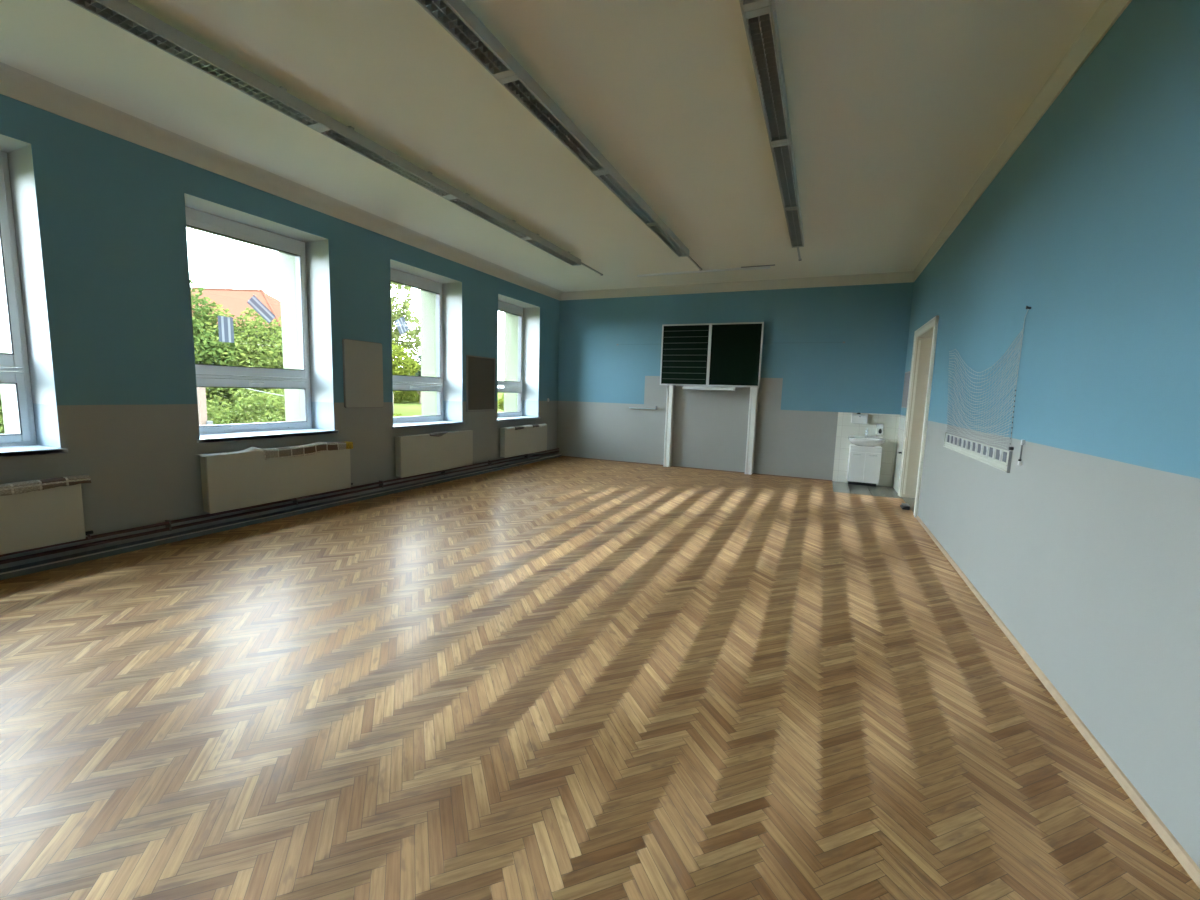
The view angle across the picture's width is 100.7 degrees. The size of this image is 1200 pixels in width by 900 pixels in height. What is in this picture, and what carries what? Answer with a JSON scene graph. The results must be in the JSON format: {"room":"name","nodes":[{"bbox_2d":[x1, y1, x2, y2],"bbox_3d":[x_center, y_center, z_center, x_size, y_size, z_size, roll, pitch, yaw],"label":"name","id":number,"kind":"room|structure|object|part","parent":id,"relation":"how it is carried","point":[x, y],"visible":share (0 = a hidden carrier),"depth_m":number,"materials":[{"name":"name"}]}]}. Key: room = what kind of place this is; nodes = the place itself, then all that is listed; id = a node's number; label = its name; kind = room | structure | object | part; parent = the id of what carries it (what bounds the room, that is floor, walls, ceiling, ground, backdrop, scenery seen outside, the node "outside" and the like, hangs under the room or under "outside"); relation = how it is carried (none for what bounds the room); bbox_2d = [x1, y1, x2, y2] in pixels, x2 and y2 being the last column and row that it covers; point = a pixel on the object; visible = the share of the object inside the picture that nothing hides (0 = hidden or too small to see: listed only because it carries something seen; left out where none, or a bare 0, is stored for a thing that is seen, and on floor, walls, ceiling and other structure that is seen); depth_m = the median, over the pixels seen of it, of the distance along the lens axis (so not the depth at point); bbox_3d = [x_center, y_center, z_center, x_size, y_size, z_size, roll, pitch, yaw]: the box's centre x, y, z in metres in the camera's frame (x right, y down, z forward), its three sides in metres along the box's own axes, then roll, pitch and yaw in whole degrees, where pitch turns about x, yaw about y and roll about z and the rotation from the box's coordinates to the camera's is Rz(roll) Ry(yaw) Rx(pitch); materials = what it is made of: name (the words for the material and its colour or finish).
{"room":"empty classroom","nodes":[
{"label":"empty classroom","id":0,"kind":"room"},
{"bbox_2d":[0,94,559,568],"bbox_3d":[-4.011,-0.983,5.412,0.840,3.840,13.726,5,7,24],"label":"wall","id":1,"kind":"structure","parent":0,"point":[99,216],"depth_m":4.50,"materials":[{"name":"paint"}]},
{"bbox_2d":[0,151,67,457],"bbox_3d":[-4.937,-1.085,3.325,0.940,2.302,1.520,5,7,24],"label":"window","id":2,"kind":"structure","parent":1,"relation":"in","point":[12,444],"depth_m":3.92,"materials":[{"name":"white plastic"}]},
{"bbox_3d":[-4.929,-1.364,3.293,0.078,1.539,1.392,5,7,24],"label":"sash","id":3,"kind":"part","parent":2,"relation":"part of","materials":[{"name":"white plastic"}]},
{"bbox_3d":[-4.962,-0.286,3.420,0.078,0.560,1.392,5,7,24],"label":"sash","id":4,"kind":"part","parent":2,"relation":"part of","materials":[{"name":"white plastic"}]},
{"bbox_3d":[-4.947,-1.103,3.328,0.075,2.268,1.456,5,7,24],"label":"frame","id":5,"kind":"part","parent":2,"relation":"part of","materials":[{"name":"white plastic"}]},
{"bbox_3d":[-4.745,0.059,3.358,0.444,0.034,1.520,5,7,24],"label":"sill","id":6,"kind":"part","parent":2,"relation":"part of","materials":[{"name":"white"}]},
{"bbox_2d":[0,484,92,554],"bbox_3d":[-4.519,0.545,3.315,0.154,0.515,1.655,5,7,24],"label":"radiator","id":7,"kind":"object","parent":1,"relation":"attached to","point":[51,516],"visible":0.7,"depth_m":3.77,"materials":[{"name":"metal"}]},
{"bbox_2d":[0,475,90,495],"bbox_3d":[-4.457,0.323,3.327,0.117,0.103,1.530,5,7,24],"label":"grille","id":8,"kind":"object","parent":7,"relation":"on","point":[6,489],"visible":1,"depth_m":3.75,"materials":[{"name":"beige metal"}]},
{"bbox_2d":[185,207,338,442],"bbox_3d":[-3.942,-1.315,5.530,0.940,2.302,1.520,5,7,24],"label":"window","id":9,"kind":"structure","parent":1,"relation":"in","point":[237,377],"depth_m":5.63,"materials":[{"name":"white plastic"}]},
{"bbox_2d":[218,316,233,342],"bbox_3d":[-4.029,-1.300,5.356,0.001,0.270,0.150,5,7,24],"label":"film","id":10,"kind":"object","parent":9,"relation":"attached to","point":[225,324],"visible":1,"depth_m":5.36,"materials":[{"name":"silver metal"}]},
{"bbox_3d":[-3.934,-1.593,5.498,0.078,1.539,1.392,5,7,24],"label":"sash","id":11,"kind":"part","parent":9,"relation":"part of","materials":[{"name":"white plastic"}]},
{"bbox_3d":[-3.968,-0.515,5.625,0.078,0.560,1.392,5,7,24],"label":"sash","id":12,"kind":"part","parent":9,"relation":"part of","materials":[{"name":"white plastic"}]},
{"bbox_3d":[-3.878,-0.755,5.616,0.056,0.060,0.138,5,7,24],"label":"handle","id":13,"kind":"part","parent":9,"relation":"part of","materials":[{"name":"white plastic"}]},
{"bbox_2d":[247,295,275,322],"bbox_3d":[-3.863,-1.604,5.674,0.001,0.296,0.316,5,7,24],"label":"film","id":14,"kind":"object","parent":9,"relation":"attached to","point":[254,302],"visible":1,"depth_m":5.67,"materials":[{"name":"silver metal"}]},
{"bbox_3d":[-3.751,-0.170,5.563,0.444,0.034,1.520,5,7,24],"label":"sill","id":15,"kind":"part","parent":9,"relation":"part of","materials":[{"name":"white"}]},
{"bbox_2d":[200,449,352,513],"bbox_3d":[-3.503,0.268,5.561,0.154,0.599,1.645,5,7,24],"label":"radiator","id":16,"kind":"object","parent":1,"relation":"attached to","point":[246,479],"visible":0.77,"depth_m":5.27,"materials":[{"name":"metal"}]},
{"bbox_3d":[-3.823,0.329,4.807,0.089,0.547,0.004,5,7,24],"label":"panel","id":17,"kind":"part","parent":16,"relation":"part of","materials":[{"name":"metal"}]},
{"bbox_2d":[198,447,262,456],"bbox_3d":[-3.701,0.014,4.979,0.117,0.052,0.565,5,7,24],"label":"newspaper","id":18,"kind":"object","parent":16,"relation":"on","point":[251,449],"visible":1,"depth_m":4.99,"materials":[{"name":"white paper"}]},
{"bbox_2d":[262,441,352,459],"bbox_3d":[-3.358,-0.016,5.747,0.117,0.136,1.085,5,7,24],"label":"grille","id":19,"kind":"object","parent":16,"relation":"on","point":[308,449],"visible":0.99,"depth_m":5.66,"materials":[{"name":"metal"}]},
{"bbox_2d":[0,448,558,564],"bbox_3d":[-3.640,0.616,5.416,0.074,0.097,13.115,5,7,24],"label":"pipes","id":20,"kind":"object","parent":1,"relation":"attached to","point":[167,523],"visible":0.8,"depth_m":4.99,"materials":[{"name":"grey metal"}]},
{"bbox_2d":[0,454,561,579],"bbox_3d":[-3.620,0.734,5.414,0.131,0.054,13.126,5,7,24],"label":"heating pipe","id":21,"kind":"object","parent":1,"relation":"attached to","point":[20,570],"depth_m":4.89,"materials":[{"name":"grey metal"}]},
{"bbox_2d":[0,62,562,299],"bbox_3d":[-3.521,-2.767,5.005,0.112,0.174,13.126,5,7,24],"label":"trim","id":22,"kind":"structure","parent":1,"relation":"attached to","point":[17,84],"depth_m":4.71,"materials":[{"name":"paint"}]},
{"bbox_2d":[342,339,383,407],"bbox_3d":[-3.068,-0.980,6.466,0.030,0.860,0.600,5,7,24],"label":"board","id":23,"kind":"object","parent":1,"relation":"attached to","point":[362,360],"visible":1,"depth_m":6.43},
{"bbox_2d":[390,268,464,428],"bbox_3d":[-2.964,-1.540,7.699,0.940,2.302,1.530,5,7,24],"label":"window","id":24,"kind":"structure","parent":1,"relation":"in","point":[418,383],"depth_m":7.96,"materials":[{"name":"white plastic"}]},
{"bbox_2d":[395,316,408,334],"bbox_3d":[-3.009,-1.890,7.551,0.001,0.289,0.281,5,7,24],"label":"film","id":25,"kind":"object","parent":24,"relation":"attached to","point":[401,324],"visible":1,"depth_m":7.55,"materials":[{"name":"silver metal"}]},
{"bbox_3d":[-2.975,-1.558,7.703,0.075,2.268,1.466,5,7,24],"label":"frame","id":26,"kind":"part","parent":24,"relation":"part of","materials":[{"name":"white plastic"}]},
{"bbox_3d":[-2.957,-1.819,7.667,0.078,1.539,1.402,5,7,24],"label":"sash","id":27,"kind":"part","parent":24,"relation":"part of","materials":[{"name":"white plastic"}]},
{"bbox_3d":[-2.990,-0.741,7.794,0.078,0.560,1.402,5,7,24],"label":"sash","id":28,"kind":"part","parent":24,"relation":"part of","materials":[{"name":"white plastic"}]},
{"bbox_3d":[-2.773,-0.396,7.732,0.444,0.034,1.530,5,7,24],"label":"sill","id":29,"kind":"part","parent":24,"relation":"part of","materials":[{"name":"white"}]},
{"bbox_2d":[395,430,472,477],"bbox_3d":[-2.524,0.038,7.731,0.154,0.609,1.630,5,7,24],"label":"radiator","id":30,"kind":"object","parent":1,"relation":"attached to","point":[421,453],"visible":0.92,"depth_m":7.51,"materials":[{"name":"metal"}]},
{"bbox_3d":[-2.841,0.098,6.985,0.089,0.557,0.004,5,7,24],"label":"panel","id":31,"kind":"part","parent":30,"relation":"part of","materials":[{"name":"metal"}]},
{"bbox_2d":[397,430,470,436],"bbox_3d":[-2.512,-0.256,7.662,0.089,0.006,1.562,5,7,24],"label":"grille","id":32,"kind":"object","parent":30,"relation":"attached to","point":[465,431],"depth_m":7.81,"materials":[{"name":"grey metal"}]},
{"bbox_2d":[429,431,447,436],"bbox_3d":[-2.487,-0.239,7.620,0.072,0.063,0.400,5,7,24],"label":"paper scrap","id":33,"kind":"object","parent":30,"relation":"attached to","point":[437,434],"visible":1,"depth_m":7.60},
{"bbox_2d":[466,355,494,411],"bbox_3d":[-2.073,-1.149,8.688,0.025,0.950,0.780,5,7,24],"label":"board","id":34,"kind":"object","parent":1,"relation":"attached to","point":[480,371],"visible":1,"depth_m":8.65,"materials":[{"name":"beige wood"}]},
{"bbox_2d":[497,301,540,421],"bbox_3d":[-1.964,-1.771,9.918,0.940,2.302,1.510,5,7,24],"label":"window","id":35,"kind":"structure","parent":1,"relation":"in","point":[503,386],"depth_m":10.30,"materials":[{"name":"white plastic"}]},
{"bbox_3d":[-1.989,-0.972,10.013,0.078,0.560,1.382,5,7,24],"label":"sash","id":36,"kind":"part","parent":35,"relation":"part of","materials":[{"name":"white plastic"}]},
{"bbox_3d":[-1.974,-1.789,9.921,0.075,2.268,1.446,5,7,24],"label":"frame","id":37,"kind":"part","parent":35,"relation":"part of","materials":[{"name":"white plastic"}]},
{"bbox_3d":[-1.956,-2.049,9.886,0.078,1.539,1.382,5,7,24],"label":"sash","id":38,"kind":"part","parent":35,"relation":"part of","materials":[{"name":"white plastic"}]},
{"bbox_3d":[-1.772,-0.626,9.951,0.444,0.034,1.510,5,7,24],"label":"sill","id":39,"kind":"part","parent":35,"relation":"part of","materials":[{"name":"white"}]},
{"bbox_2d":[500,426,546,457],"bbox_3d":[-1.505,-0.190,9.992,0.154,0.593,1.610,5,7,24],"label":"radiator","id":40,"kind":"object","parent":1,"relation":"attached to","point":[513,442],"visible":0.79,"depth_m":9.77,"materials":[{"name":"metal"}]},
{"bbox_3d":[-1.818,-0.136,9.254,0.089,0.532,0.004,5,7,24],"label":"panel","id":41,"kind":"part","parent":40,"relation":"part of","materials":[{"name":"metal"}]},
{"bbox_2d":[512,426,523,429],"bbox_3d":[-1.601,-0.430,9.641,0.117,0.068,0.310,5,7,24],"label":"paper scrap","id":42,"kind":"object","parent":40,"relation":"attached to","point":[516,427],"visible":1,"depth_m":9.61,"materials":[{"name":"grey paper"}]},
{"bbox_2d":[0,0,1102,291],"bbox_3d":[-0.613,-2.761,3.695,8.154,0.300,13.726,5,7,24],"label":"ceiling","id":43,"kind":"structure","parent":0,"point":[897,109],"depth_m":3.78,"materials":[{"name":"paint"}]},
{"bbox_2d":[68,0,325,128],"bbox_3d":[-2.521,-2.545,3.241,0.152,0.139,1.500,5,7,24],"label":"ceiling light","id":44,"kind":"object","parent":43,"relation":"attached to","point":[123,14],"visible":1,"depth_m":3.15,"materials":[{"name":"metal"}]},
{"bbox_2d":[313,115,454,197],"bbox_3d":[-1.907,-2.686,4.603,0.152,0.139,1.500,5,7,24],"label":"ceiling light","id":45,"kind":"object","parent":43,"relation":"attached to","point":[345,135],"visible":0.94,"depth_m":4.45,"materials":[{"name":"metal"}]},
{"bbox_2d":[415,0,515,79],"bbox_3d":[-0.912,-2.411,2.529,0.152,0.139,1.500,5,7,24],"label":"ceiling light","id":46,"kind":"object","parent":43,"relation":"attached to","point":[454,16],"visible":1,"depth_m":2.88,"materials":[{"name":"metal"}]},
{"bbox_2d":[444,188,530,238],"bbox_3d":[-1.294,-2.828,5.964,0.152,0.139,1.500,5,7,24],"label":"ceiling light","id":47,"kind":"object","parent":43,"relation":"attached to","point":[463,200],"visible":0.91,"depth_m":5.85,"materials":[{"name":"metal"}]},
{"bbox_2d":[522,231,580,265],"bbox_3d":[-0.680,-2.969,7.325,0.152,0.139,1.500,5,7,24],"label":"ceiling light","id":48,"kind":"object","parent":43,"relation":"attached to","point":[536,240],"visible":0.91,"depth_m":7.23,"materials":[{"name":"metal"}]},
{"bbox_2d":[497,60,607,173],"bbox_3d":[-0.298,-2.553,3.891,0.152,0.139,1.500,5,7,24],"label":"ceiling light","id":49,"kind":"object","parent":43,"relation":"attached to","point":[522,86],"visible":0.94,"depth_m":3.72,"materials":[{"name":"metal"}]},
{"bbox_2d":[581,262,602,275],"bbox_3d":[-0.211,-3.162,8.588,0.040,0.026,1.208,5,7,24],"label":"cable conduit","id":50,"kind":"object","parent":43,"relation":"attached to","point":[583,264],"visible":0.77,"depth_m":8.73,"materials":[{"name":"grey plastic"}]},
{"bbox_2d":[594,161,657,224],"bbox_3d":[0.316,-2.694,5.252,0.152,0.139,1.500,5,7,24],"label":"ceiling light","id":51,"kind":"object","parent":43,"relation":"attached to","point":[612,179],"visible":0.89,"depth_m":5.13,"materials":[{"name":"metal"}]},
{"bbox_2d":[646,216,688,256],"bbox_3d":[0.930,-2.836,6.613,0.152,0.139,1.500,5,7,24],"label":"ceiling light","id":52,"kind":"object","parent":43,"relation":"attached to","point":[661,229],"visible":0.89,"depth_m":6.52,"materials":[{"name":"metal"}]},
{"bbox_2d":[687,256,701,270],"bbox_3d":[1.459,-3.032,7.925,0.040,0.026,1.348,5,7,24],"label":"cable conduit","id":53,"kind":"object","parent":43,"relation":"attached to","point":[689,257],"visible":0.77,"depth_m":8.05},
{"bbox_2d":[637,264,774,276],"bbox_3d":[1.775,-3.098,8.626,2.400,0.040,0.095,5,7,24],"label":"rail","id":54,"kind":"object","parent":43,"relation":"attached to","point":[760,266],"visible":1,"depth_m":8.55,"materials":[{"name":"white metal"}]},
{"bbox_2d":[739,0,771,12],"bbox_3d":[0.511,-2.293,1.900,0.152,0.139,1.500,5,7,24],"label":"ceiling light","id":55,"kind":"object","parent":43,"relation":"attached to","point":[746,5],"visible":1,"depth_m":2.56,"materials":[{"name":"metal"}]},
{"bbox_2d":[742,0,790,144],"bbox_3d":[1.125,-2.435,3.261,0.152,0.139,1.500,5,7,24],"label":"ceiling light","id":56,"kind":"object","parent":43,"relation":"attached to","point":[761,24],"visible":0.94,"depth_m":3.08,"materials":[{"name":"metal"}]},
{"bbox_2d":[770,135,798,208],"bbox_3d":[1.738,-2.576,4.623,0.152,0.139,1.500,5,7,24],"label":"ceiling light","id":57,"kind":"object","parent":43,"relation":"attached to","point":[782,153],"visible":0.82,"depth_m":4.49,"materials":[{"name":"metal"}]},
{"bbox_2d":[784,200,804,247],"bbox_3d":[2.352,-2.718,5.984,0.152,0.139,1.500,5,7,24],"label":"ceiling light","id":58,"kind":"object","parent":43,"relation":"attached to","point":[793,216],"visible":0.83,"depth_m":5.89,"materials":[{"name":"metal"}]},
{"bbox_2d":[797,247,800,260],"bbox_3d":[2.875,-2.904,7.207,0.040,0.026,1.178,5,7,24],"label":"cable conduit","id":59,"kind":"object","parent":43,"relation":"attached to","point":[798,250],"visible":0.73,"depth_m":7.37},
{"bbox_2d":[0,456,1199,899],"bbox_3d":[-0.619,1.010,4.090,6.714,0.001,13.126,5,7,24],"label":"floor","id":60,"kind":"structure","parent":0,"point":[558,678],"depth_m":2.30,"materials":[{"name":"brown wood"}]},
{"bbox_2d":[660,322,763,474],"bbox_3d":[2.095,-1.015,9.734,1.945,2.865,0.242,5,7,24],"label":"blackboard","id":61,"kind":"object","parent":60,"relation":"on","point":[728,356],"visible":1,"depth_m":9.60,"materials":[{"name":"metal"}]},
{"bbox_3d":[1.424,-0.998,10.118,0.125,2.700,0.097,5,7,24],"label":"post","id":62,"kind":"part","parent":61,"relation":"part of","materials":[{"name":"white metal"}]},
{"bbox_3d":[1.494,-0.955,10.110,0.025,2.580,0.062,5,7,24],"label":"guide rail","id":63,"kind":"part","parent":61,"relation":"part of","materials":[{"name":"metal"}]},
{"bbox_3d":[1.676,-1.878,9.833,0.914,1.150,0.016,5,7,24],"label":"panel","id":64,"kind":"part","parent":61,"relation":"part of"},
{"bbox_2d":[682,386,734,390],"bbox_3d":[2.104,-1.200,9.652,1.000,0.068,0.135,5,7,24],"label":"chalk tray","id":65,"kind":"object","parent":61,"relation":"on","point":[730,388],"depth_m":9.59,"materials":[{"name":"silver metal"}]},
{"bbox_3d":[2.119,-1.841,9.634,1.945,1.200,0.034,5,7,24],"label":"board frame","id":66,"kind":"part","parent":61,"relation":"part of","materials":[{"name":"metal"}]},
{"bbox_3d":[2.561,-1.805,9.441,0.922,1.150,0.016,5,7,24],"label":"panel","id":67,"kind":"part","parent":61,"relation":"part of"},
{"bbox_3d":[2.911,-0.875,9.460,0.125,2.700,0.097,5,7,24],"label":"post","id":68,"kind":"part","parent":61,"relation":"part of","materials":[{"name":"white metal"}]},
{"bbox_3d":[2.981,-0.831,9.453,0.025,2.580,0.062,5,7,24],"label":"guide rail","id":69,"kind":"part","parent":61,"relation":"part of","materials":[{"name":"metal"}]},
{"bbox_2d":[832,481,914,512],"bbox_3d":[4.484,0.738,7.711,1.569,0.008,2.326,5,7,24],"label":"floor tiles","id":70,"kind":"structure","parent":60,"relation":"on","point":[843,487],"depth_m":8.21,"materials":[{"name":"grey tile"}]},
{"bbox_2d":[847,429,884,486],"bbox_3d":[4.586,0.132,8.609,0.550,0.996,0.470,5,7,24],"label":"vanity unit","id":71,"kind":"object","parent":70,"relation":"on","point":[865,452],"visible":1,"depth_m":8.54,"materials":[{"name":"wood"}]},
{"bbox_3d":[4.436,0.294,8.598,0.236,0.520,0.017,5,7,24],"label":"cabinet door","id":72,"kind":"part","parent":71,"relation":"part of","materials":[{"name":"white wood"}]},
{"bbox_2d":[848,435,884,446],"bbox_3d":[4.595,-0.145,8.576,0.550,0.158,0.470,5,7,24],"label":"basin","id":73,"kind":"object","parent":71,"relation":"in","point":[857,441],"depth_m":8.50,"materials":[{"name":"white ceramic"}]},
{"bbox_3d":[4.655,0.312,8.501,0.236,0.520,0.017,5,7,24],"label":"cabinet door","id":74,"kind":"part","parent":71,"relation":"part of","materials":[{"name":"white wood"}]},
{"bbox_2d":[900,503,909,509],"bbox_3d":[4.282,0.792,6.978,0.090,0.055,0.220,5,7,24],"label":"door stop","id":75,"kind":"object","parent":60,"relation":"on","point":[904,506],"visible":1,"depth_m":6.91,"materials":[{"name":"plastic"}]},
{"bbox_2d":[557,282,913,479],"bbox_3d":[2.454,-1.308,9.860,7.314,3.840,0.300,5,7,24],"label":"wall","id":76,"kind":"structure","parent":0,"point":[803,389],"depth_m":9.60,"materials":[{"name":"paint"}]},
{"bbox_2d":[562,456,831,480],"bbox_3d":[1.686,0.351,10.207,5.605,0.018,0.012,5,7,24],"label":"baseboard","id":77,"kind":"structure","parent":76,"relation":"attached to","point":[562,456],"depth_m":10.01,"materials":[{"name":"wood"}]},
{"bbox_2d":[617,342,844,344],"bbox_3d":[2.343,-2.066,9.657,4.360,0.028,0.016,5,7,24],"label":"rail","id":78,"kind":"object","parent":76,"relation":"attached to","point":[793,342],"visible":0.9,"depth_m":9.26,"materials":[{"name":"paint"}]},
{"bbox_2d":[560,271,913,300],"bbox_3d":[2.169,-3.135,9.617,6.714,0.174,0.030,5,7,24],"label":"trim","id":79,"kind":"structure","parent":76,"relation":"attached to","point":[893,277],"depth_m":9.34,"materials":[{"name":"paint"}]},
{"bbox_2d":[832,412,899,486],"bbox_3d":[4.697,-0.021,8.810,0.957,1.258,0.012,5,7,24],"label":"tiled wall","id":80,"kind":"structure","parent":76,"relation":"attached to","point":[845,428],"depth_m":8.74,"materials":[{"name":"white tile"}]},
{"bbox_2d":[851,414,867,423],"bbox_3d":[4.564,-0.544,8.742,0.250,0.170,0.120,5,7,24],"label":"dispenser","id":81,"kind":"object","parent":80,"relation":"attached to","point":[856,418],"visible":1,"depth_m":8.70,"materials":[{"name":"white plastic"}]},
{"bbox_2d":[876,424,883,435],"bbox_3d":[4.859,-0.349,8.633,0.105,0.199,0.115,5,7,24],"label":"soap dispenser","id":82,"kind":"object","parent":80,"relation":"attached to","point":[879,427],"visible":1,"depth_m":8.60,"materials":[{"name":"white plastic"}]},
{"bbox_2d":[900,0,1199,867],"bbox_3d":[2.768,-0.421,2.414,0.600,3.840,13.126,5,7,24],"label":"wall","id":83,"kind":"structure","parent":0,"point":[1087,551],"depth_m":2.44,"materials":[{"name":"paint"}]},
{"bbox_2d":[893,416,905,492],"bbox_3d":[4.964,0.065,8.229,0.012,1.241,0.866,5,7,24],"label":"tiled wall","id":84,"kind":"structure","parent":83,"relation":"attached to","point":[902,419],"depth_m":8.27,"materials":[{"name":"white tile"}]},
{"bbox_2d":[901,371,910,407],"bbox_3d":[4.963,-0.974,8.040,0.017,0.585,0.680,5,7,24],"label":"pinboard","id":85,"kind":"object","parent":83,"relation":"attached to","point":[907,374],"visible":0.77,"depth_m":8.11,"materials":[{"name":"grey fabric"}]},
{"bbox_2d":[898,316,938,516],"bbox_3d":[4.737,-0.448,6.913,0.622,2.560,1.610,5,7,24],"label":"door","id":86,"kind":"structure","parent":83,"relation":"in","point":[924,345],"depth_m":7.57,"materials":[{"name":"beige paint"}]},
{"bbox_2d":[943,432,1012,472],"bbox_3d":[3.257,-0.013,4.372,0.026,0.158,2.020,5,7,24],"label":"strip","id":87,"kind":"object","parent":83,"relation":"attached to","point":[998,458],"visible":1,"depth_m":4.04,"materials":[{"name":"grey metal"}]},
{"bbox_2d":[947,306,1030,449],"bbox_3d":[3.328,-0.592,4.423,0.027,0.976,2.307,5,7,24],"label":"net","id":88,"kind":"object","parent":83,"relation":"hanging from","point":[1027,307],"visible":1,"depth_m":4.01,"materials":[{"name":"fabric"}]},
{"bbox_3d":[2.876,-0.481,3.420,0.004,0.951,0.056,5,7,24],"label":"edge cord","id":89,"kind":"part","parent":88,"relation":"part of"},
{"bbox_2d":[1018,440,1024,465],"bbox_3d":[2.767,0.018,3.264,0.021,0.170,0.026,5,7,24],"label":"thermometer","id":90,"kind":"object","parent":83,"relation":"attached to","point":[1020,462],"visible":1,"depth_m":3.26,"materials":[{"name":"white plastic"}]},
{"bbox_2d":[913,0,1131,281],"bbox_3d":[2.537,-2.264,2.326,0.030,0.174,13.126,5,7,24],"label":"trim","id":91,"kind":"structure","parent":83,"relation":"attached to","point":[1108,12],"depth_m":3.40,"materials":[{"name":"paint"}]},
{"bbox_2d":[916,516,1199,888],"bbox_3d":[1.920,1.365,1.601,0.022,0.032,10.620,5,7,24],"label":"baseboard","id":92,"kind":"structure","parent":83,"relation":"attached to","point":[1171,842],"depth_m":2.17,"materials":[{"name":"brown wood"}]},
{"label":"outside","id":93,"kind":"structure","parent":0,"visible":0},
{"bbox_2d":[0,393,503,416],"bbox_3d":[-95.380,-14.258,118.656,259.160,0.300,380.000,5,7,24],"label":"ground","id":94,"kind":"structure","parent":93,"point":[407,408],"depth_m":54.49,"materials":[{"name":"green plant"}]},
{"bbox_2d":[0,393,4,433],"bbox_3d":[-14.614,-1.954,11.534,4.507,5.748,5.364,-4,9,-42],"label":"broadleaf tree","id":95,"kind":"object","parent":94,"relation":"on","point":[2,431],"visible":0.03,"depth_m":10.61,"materials":[{"name":"green plant"}]},
{"bbox_2d":[197,387,212,424],"bbox_3d":[-8.059,-0.211,10.152,0.250,2.550,0.190,5,7,24],"label":"gate post","id":96,"kind":"object","parent":94,"relation":"on","point":[201,391],"visible":0.17,"depth_m":10.04,"materials":[{"name":"white stone"}]},
{"bbox_2d":[190,279,253,412],"bbox_3d":[-14.899,-2.847,16.272,5.073,6.049,5.924,5,7,24],"label":"broadleaf tree","id":97,"kind":"object","parent":94,"relation":"on","point":[196,322],"visible":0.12,"depth_m":16.85,"materials":[{"name":"green plant"}]},
{"bbox_2d":[190,284,281,399],"bbox_3d":[-36.644,-9.300,44.741,24.363,10.750,12.676,2,7,0],"label":"house","id":98,"kind":"structure","parent":94,"relation":"on","point":[235,300],"depth_m":42.42,"materials":[{"name":"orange tile"}]},
{"bbox_2d":[192,301,284,422],"bbox_3d":[-12.655,-2.660,18.908,4.535,5.464,5.774,5,7,24],"label":"broadleaf tree","id":99,"kind":"object","parent":94,"relation":"on","point":[272,349],"visible":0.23,"depth_m":17.72,"materials":[{"name":"green plant"}]},
{"bbox_2d":[206,388,285,424],"bbox_3d":[-10.647,-0.604,14.306,2.634,2.470,4.763,5,8,27],"label":"shrub","id":100,"kind":"object","parent":94,"relation":"on","point":[257,415],"visible":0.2,"depth_m":14.51,"materials":[{"name":"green plant"}]},
{"bbox_2d":[391,282,420,412],"bbox_3d":[-18.487,-10.007,44.600,6.546,13.403,5.003,-4,9,-42],"label":"birch tree","id":101,"kind":"object","parent":94,"relation":"on","point":[400,312],"visible":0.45,"depth_m":44.21,"materials":[{"name":"green plant"}]},
{"bbox_2d":[392,342,420,394],"bbox_3d":[-16.834,-5.641,39.179,5.613,6.117,4.894,-5,9,-43],"label":"tree","id":102,"kind":"object","parent":94,"relation":"on","point":[408,362],"visible":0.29,"depth_m":38.72,"materials":[{"name":"green plant"}]},
{"bbox_2d":[394,391,419,402],"bbox_3d":[-27.283,-9.011,75.991,9.129,4.327,26.365,6,8,30],"label":"shrub","id":103,"kind":"object","parent":94,"relation":"on","point":[410,396],"visible":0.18,"depth_m":70.81,"materials":[{"name":"green plant"}]},
{"bbox_2d":[400,354,420,403],"bbox_3d":[-24.967,-9.930,67.885,5.762,7.417,9.891,7,8,35],"label":"tree","id":104,"kind":"object","parent":94,"relation":"on","point":[418,358],"visible":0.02,"depth_m":67.47,"materials":[{"name":"green plant"}]},
{"bbox_2d":[497,394,503,409],"bbox_3d":[-9.221,-4.868,51.405,2.929,2.125,3.516,5,7,24],"label":"shrub","id":105,"kind":"object","parent":94,"relation":"on","point":[501,401],"visible":0.22,"depth_m":50.73,"materials":[{"name":"green plant"}]}
]}

